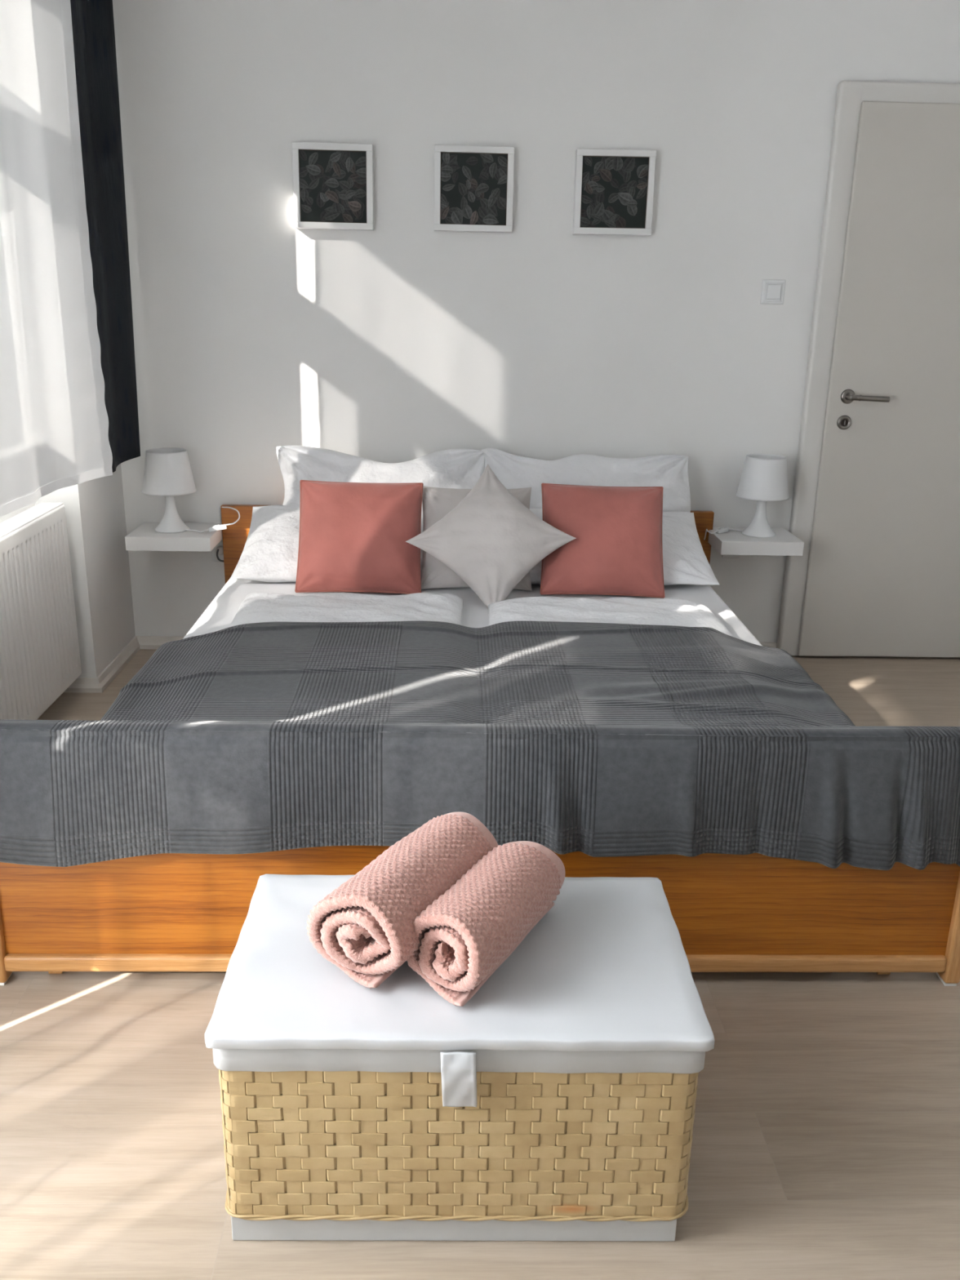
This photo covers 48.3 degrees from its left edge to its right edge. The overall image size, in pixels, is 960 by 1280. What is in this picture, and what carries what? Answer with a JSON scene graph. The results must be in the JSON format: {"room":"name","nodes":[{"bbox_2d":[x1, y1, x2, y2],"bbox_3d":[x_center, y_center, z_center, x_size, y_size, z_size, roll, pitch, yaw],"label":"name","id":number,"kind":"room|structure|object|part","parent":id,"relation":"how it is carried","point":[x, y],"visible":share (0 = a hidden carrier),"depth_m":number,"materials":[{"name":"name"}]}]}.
{"room":"bedroom","nodes":[
{"label":"bedroom","id":0,"kind":"room"},
{"bbox_2d":[0,463,135,677],"bbox_3d":[-1.424,-0.463,1.250,0.336,2.750,5.300,1,18,-2],"label":"wall","id":1,"kind":"structure","parent":0,"point":[95,508],"depth_m":3.74,"materials":[{"name":"paint"}]},
{"bbox_2d":[0,502,81,719],"bbox_3d":[-1.395,0.014,3.007,0.124,0.592,1.226,1,18,-2],"label":"radiator","id":2,"kind":"object","parent":1,"relation":"attached to","point":[40,654],"visible":0.91,"depth_m":3.24,"materials":[{"name":"metal"}]},
{"bbox_2d":[0,502,63,538],"bbox_3d":[-1.369,-0.259,2.903,0.071,0.008,1.195,1,18,-2],"label":"grille","id":3,"kind":"object","parent":2,"relation":"attached to","point":[21,523],"depth_m":3.23,"materials":[{"name":"metal"}]},
{"bbox_2d":[63,635,140,693],"bbox_3d":[-1.403,0.083,3.951,0.166,0.048,0.500,1,18,-2],"label":"baseboard","id":4,"kind":"structure","parent":1,"relation":"attached to","point":[81,685],"depth_m":3.80,"materials":[{"name":"paint"}]},
{"bbox_2d":[0,648,959,1279],"bbox_3d":[0.534,0.884,1.800,4.310,0.080,5.420,1,18,-2],"label":"floor","id":5,"kind":"structure","parent":0,"point":[825,1145],"depth_m":1.80,"materials":[{"name":"laminate"}]},
{"bbox_2d":[204,874,714,1240],"bbox_3d":[-0.033,0.658,1.724,0.704,0.376,0.448,1,18,-1],"label":"storage chest","id":6,"kind":"object","parent":5,"relation":"on","point":[557,1103],"visible":0.83,"depth_m":1.54,"materials":[{"name":"beige wicker"}]},
{"bbox_2d":[306,812,497,988],"bbox_3d":[-0.105,0.390,1.673,0.167,0.153,0.342,11,20,28],"label":"rolled towel","id":7,"kind":"object","parent":6,"relation":"on","point":[364,927],"visible":0.84,"depth_m":1.56,"materials":[{"name":"pink fabric"}]},
{"bbox_3d":[-0.040,0.812,1.779,0.660,0.048,0.398,1,18,-1],"label":"board","id":8,"kind":"part","parent":6,"relation":"part of","materials":[{"name":"white wood"}]},
{"bbox_3d":[-0.030,0.487,1.674,0.704,0.020,0.438,1,18,-1],"label":"lid","id":9,"kind":"part","parent":6,"relation":"part of","materials":[{"name":"white fabric"}]},
{"bbox_2d":[407,840,564,1006],"bbox_3d":[0.013,0.413,1.637,0.144,0.136,0.313,11,20,27],"label":"rolled towel","id":10,"kind":"object","parent":6,"relation":"on","point":[477,922],"visible":0.99,"depth_m":1.55,"materials":[{"name":"pink fabric"}]},
{"bbox_2d":[0,504,959,986],"bbox_3d":[-0.028,0.105,3.105,1.999,0.578,2.130,1,18,-2],"label":"frame","id":11,"kind":"object","parent":5,"relation":"on","point":[754,913],"visible":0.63,"depth_m":2.15,"materials":[{"name":"brown wood"}]},
{"bbox_3d":[-0.966,0.444,2.102,0.034,0.506,0.054,1,18,-2],"label":"footboard post","id":12,"kind":"part","parent":11,"relation":"part of","materials":[{"name":"brown wood"}]},
{"bbox_3d":[-0.871,0.615,2.207,0.028,0.130,0.060,1,18,-2],"label":"support leg","id":13,"kind":"part","parent":11,"relation":"part of","materials":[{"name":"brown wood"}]},
{"bbox_3d":[-0.045,-0.299,4.078,1.844,0.408,0.030,1,18,-2],"label":"headboard","id":14,"kind":"part","parent":11,"relation":"part of","materials":[{"name":"brown wood"}]},
{"bbox_2d":[182,578,762,645],"bbox_3d":[-0.020,0.050,3.098,1.610,0.196,2.039,1,18,-2],"label":"mattress","id":15,"kind":"object","parent":11,"relation":"on","point":[221,611],"visible":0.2,"depth_m":3.33,"materials":[{"name":"white fabric"}]},
{"bbox_2d":[230,504,422,582],"bbox_3d":[-0.426,-0.328,3.607,0.745,0.198,0.447,1,18,-2],"label":"pillow","id":16,"kind":"object","parent":15,"relation":"on","point":[269,553],"visible":0.4,"depth_m":3.48,"materials":[{"name":"white fabric"}]},
{"bbox_2d":[227,591,463,627],"bbox_3d":[-0.365,0.032,2.710,0.660,0.063,1.160,1,18,-2],"label":"duvet","id":17,"kind":"object","parent":15,"relation":"on","point":[257,606],"visible":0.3,"depth_m":3.03,"materials":[{"name":"white fabric"}]},
{"bbox_2d":[294,480,423,594],"bbox_3d":[-0.379,-0.325,3.380,0.398,0.324,0.227,1,18,0],"label":"cushion","id":18,"kind":"object","parent":15,"relation":"on","point":[353,537],"visible":0.99,"depth_m":3.33,"materials":[{"name":"pink fabric"}]},
{"bbox_2d":[276,444,484,506],"bbox_3d":[-0.358,-0.480,3.878,0.759,0.424,0.247,1,18,-1],"label":"pillow","id":19,"kind":"object","parent":15,"relation":"on","point":[456,468],"visible":0.32,"depth_m":3.82,"materials":[{"name":"white fabric"}]},
{"bbox_2d":[420,485,532,591],"bbox_3d":[-0.013,-0.328,3.445,0.360,0.306,0.191,1,18,-2],"label":"cushion","id":20,"kind":"object","parent":15,"relation":"on","point":[437,502],"visible":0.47,"depth_m":3.42,"materials":[{"name":"grey fabric"}]},
{"bbox_2d":[480,448,690,512],"bbox_3d":[0.384,-0.471,3.896,0.764,0.423,0.253,1,18,-2],"label":"pillow","id":21,"kind":"object","parent":15,"relation":"on","point":[670,472],"visible":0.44,"depth_m":3.84,"materials":[{"name":"white fabric"}]},
{"bbox_2d":[539,483,665,598],"bbox_3d":[0.389,-0.318,3.405,0.393,0.325,0.231,1,18,1],"label":"cushion","id":22,"kind":"object","parent":15,"relation":"on","point":[616,549],"visible":0.94,"depth_m":3.35,"materials":[{"name":"pink fabric"}]},
{"bbox_2d":[488,596,733,636],"bbox_3d":[0.365,0.044,2.718,0.671,0.061,1.132,1,18,-2],"label":"duvet","id":23,"kind":"object","parent":15,"relation":"on","point":[652,611],"visible":0.2,"depth_m":3.03,"materials":[{"name":"white fabric"}]},
{"bbox_2d":[405,463,576,608],"bbox_3d":[0.034,-0.308,3.294,0.454,0.420,0.268,10,20,26],"label":"cushion","id":24,"kind":"object","parent":23,"relation":"on","point":[490,540],"visible":0.93,"depth_m":3.25,"materials":[{"name":"grey fabric"}]},
{"bbox_2d":[529,508,719,585],"bbox_3d":[0.396,-0.323,3.629,0.745,0.211,0.448,1,18,-2],"label":"pillow","id":25,"kind":"object","parent":15,"relation":"on","point":[685,562],"visible":0.33,"depth_m":3.52,"materials":[{"name":"white fabric"}]},
{"bbox_3d":[0.002,0.655,2.191,1.917,0.036,0.038,1,18,-2],"label":"rail","id":26,"kind":"part","parent":11,"relation":"part of","materials":[{"name":"brown wood"}]},
{"bbox_2d":[0,621,959,870],"bbox_3d":[0.000,0.225,2.462,2.077,0.382,0.957,1,18,-2],"label":"blanket","id":27,"kind":"object","parent":11,"relation":"on","point":[594,740],"visible":1,"depth_m":2.04,"materials":[{"name":"grey fabric"}]},
{"bbox_3d":[0.006,0.425,2.122,1.917,0.453,0.020,1,18,-2],"label":"footboard panel","id":28,"kind":"part","parent":11,"relation":"part of","materials":[{"name":"brown wood"}]},
{"bbox_3d":[0.848,0.632,2.257,0.028,0.130,0.060,1,18,-2],"label":"support leg","id":29,"kind":"part","parent":11,"relation":"part of","materials":[{"name":"brown wood"}]},
{"bbox_3d":[0.979,0.463,2.158,0.034,0.506,0.054,1,18,-2],"label":"footboard post","id":30,"kind":"part","parent":11,"relation":"part of","materials":[{"name":"brown wood"}]},
{"bbox_2d":[112,0,959,642],"bbox_3d":[0.546,-1.278,3.886,4.410,2.750,0.120,1,18,-2],"label":"wall","id":31,"kind":"structure","parent":0,"point":[402,340],"depth_m":3.77,"materials":[{"name":"paint"}]},
{"bbox_2d":[124,522,222,551],"bbox_3d":[-1.113,-0.380,3.935,0.300,0.050,0.260,1,18,-2],"label":"wall shelf","id":32,"kind":"object","parent":31,"relation":"attached to","point":[144,538],"visible":0.76,"depth_m":3.82,"materials":[{"name":"white laminate"}]},
{"bbox_2d":[142,447,239,541],"bbox_3d":[-1.052,-0.496,3.908,0.339,0.389,0.204,-3,18,-13],"label":"table lamp","id":33,"kind":"object","parent":32,"relation":"on","point":[167,473],"visible":0.99,"depth_m":3.81,"materials":[{"name":"white"}]},
{"bbox_3d":[-1.124,-0.608,3.861,0.189,0.148,0.189,1,18,-2],"label":"lamp shade","id":34,"kind":"part","parent":33,"relation":"part of","materials":[{"name":"white"}]},
{"bbox_3d":[-0.960,-0.394,3.938,0.168,0.182,0.187,12,21,31],"label":"cord","id":35,"kind":"part","parent":33,"relation":"part of","materials":[{"name":"white plastic"}]},
{"bbox_2d":[208,524,226,532],"bbox_3d":[-0.946,-0.404,3.866,0.065,0.025,0.019,-3,18,-11],"label":"switch","id":36,"kind":"object","parent":33,"relation":"attached to","point":[217,527],"depth_m":3.86,"materials":[{"name":"white plastic"}]},
{"bbox_2d":[211,541,223,562],"bbox_3d":[-0.987,-0.332,4.064,0.068,0.080,0.050,1,18,-2],"label":"wall socket","id":37,"kind":"object","parent":31,"relation":"attached to","point":[217,552],"visible":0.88,"depth_m":4.07,"materials":[{"name":"white plastic"}]},
{"bbox_2d":[291,142,373,230],"bbox_3d":[-0.503,-1.556,3.682,0.271,0.271,0.045,1,18,-2],"label":"framed picture","id":38,"kind":"object","parent":31,"relation":"attached to","point":[333,183],"visible":1,"depth_m":3.67,"materials":[{"name":"paint"}]},
{"bbox_2d":[299,150,366,222],"bbox_3d":[-0.503,-1.552,3.669,0.225,0.225,0.003,1,18,-2],"label":"print","id":39,"kind":"object","parent":38,"relation":"attached to","point":[333,183],"depth_m":3.67,"materials":[{"name":"black paper"}]},
{"bbox_2d":[136,635,777,648],"bbox_3d":[-0.084,0.022,4.218,2.524,0.048,0.020,1,18,-2],"label":"baseboard","id":40,"kind":"structure","parent":31,"relation":"attached to","point":[145,642],"depth_m":4.18,"materials":[{"name":"paint"}]},
{"bbox_2d":[434,144,514,232],"bbox_3d":[-0.022,-1.553,3.695,0.271,0.271,0.045,1,18,-2],"label":"framed picture","id":41,"kind":"object","parent":31,"relation":"attached to","point":[473,185],"visible":1,"depth_m":3.68,"materials":[{"name":"paint"}]},
{"bbox_2d":[440,152,506,225],"bbox_3d":[-0.021,-1.549,3.683,0.225,0.225,0.003,1,18,-2],"label":"print","id":42,"kind":"object","parent":41,"relation":"attached to","point":[473,185],"depth_m":3.68,"materials":[{"name":"black paper"}]},
{"bbox_2d":[572,148,656,235],"bbox_3d":[0.463,-1.548,3.709,0.271,0.271,0.045,0,18,-2],"label":"framed picture","id":43,"kind":"object","parent":31,"relation":"attached to","point":[614,188],"visible":1,"depth_m":3.69,"materials":[{"name":"white painted wood"},{"name":"printed paper"}]},
{"bbox_2d":[580,156,648,227],"bbox_3d":[0.463,-1.543,3.697,0.225,0.225,0.003,0,18,-2],"label":"print","id":44,"kind":"object","parent":43,"relation":"attached to","point":[615,190],"depth_m":3.70,"materials":[{"name":"black paper"}]},
{"bbox_2d":[722,555,739,558],"bbox_3d":[0.970,-0.344,4.118,0.068,0.064,0.034,1,18,-2],"label":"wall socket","id":45,"kind":"object","parent":31,"relation":"attached to","point":[723,556],"visible":0.14,"depth_m":4.13,"materials":[{"name":"white plastic"}]},
{"bbox_2d":[708,526,804,555],"bbox_3d":[1.017,-0.370,3.993,0.300,0.050,0.260,1,18,-2],"label":"wall shelf","id":46,"kind":"object","parent":31,"relation":"attached to","point":[731,542],"visible":0.78,"depth_m":3.88,"materials":[{"name":"white laminate"}]},
{"bbox_2d":[703,453,789,539],"bbox_3d":[0.986,-0.468,3.971,0.293,0.428,0.189,4,18,9],"label":"table lamp","id":47,"kind":"object","parent":46,"relation":"on","point":[764,477],"visible":0.98,"depth_m":3.87,"materials":[{"name":"white"}]},
{"bbox_2d":[715,527,728,533],"bbox_3d":[0.901,-0.408,3.991,0.064,0.016,0.019,-16,24,-42],"label":"switch","id":48,"kind":"object","parent":47,"relation":"attached to","point":[722,530],"depth_m":3.98,"materials":[{"name":"white plastic"}]},
{"bbox_3d":[0.889,-0.344,4.029,0.162,0.155,0.126,12,21,31],"label":"cord","id":49,"kind":"part","parent":47,"relation":"part of","materials":[{"name":"white plastic"}]},
{"bbox_3d":[1.040,-0.597,3.920,0.189,0.148,0.189,1,18,-2],"label":"lamp shade","id":50,"kind":"part","parent":47,"relation":"part of","materials":[{"name":"white"}]},
{"bbox_2d":[760,279,786,304],"bbox_3d":[1.051,-1.247,3.838,0.083,0.083,0.015,1,18,-2],"label":"light switch","id":51,"kind":"object","parent":31,"relation":"attached to","point":[772,291],"visible":1,"depth_m":3.83,"materials":[{"name":"white plastic"}]},
{"bbox_2d":[776,80,959,657],"bbox_3d":[1.684,-0.897,3.911,0.978,2.050,0.122,1,18,-2],"label":"door","id":52,"kind":"structure","parent":31,"relation":"in","point":[875,511],"depth_m":3.92,"materials":[{"name":"white paint"}]},
{"bbox_3d":[1.404,-0.870,3.862,0.139,0.024,0.024,1,18,-2],"label":"lever","id":53,"kind":"part","parent":52,"relation":"part of","materials":[{"name":"silver metal"}]},
{"bbox_3d":[-1.154,-1.653,1.387,0.024,0.024,4.280,1,18,-2],"label":"curtain rod","id":54,"kind":"object","parent":31,"relation":"attached to","visible":0},
{"bbox_2d":[0,0,112,516],"bbox_3d":[-1.216,-1.054,2.346,0.079,1.673,1.780,1,18,1],"label":"sheer curtain","id":55,"kind":"object","parent":54,"relation":"hanging from","point":[54,419],"visible":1,"depth_m":3.02,"materials":[{"name":"white fabric"}]},
{"bbox_2d":[70,0,140,472],"bbox_3d":[-1.213,-1.410,3.448,0.034,1.693,0.488,1,18,-2],"label":"curtain","id":56,"kind":"object","parent":54,"relation":"hanging from","point":[92,20],"visible":0.89,"depth_m":3.49,"materials":[{"name":"black fabric"}]}
]}

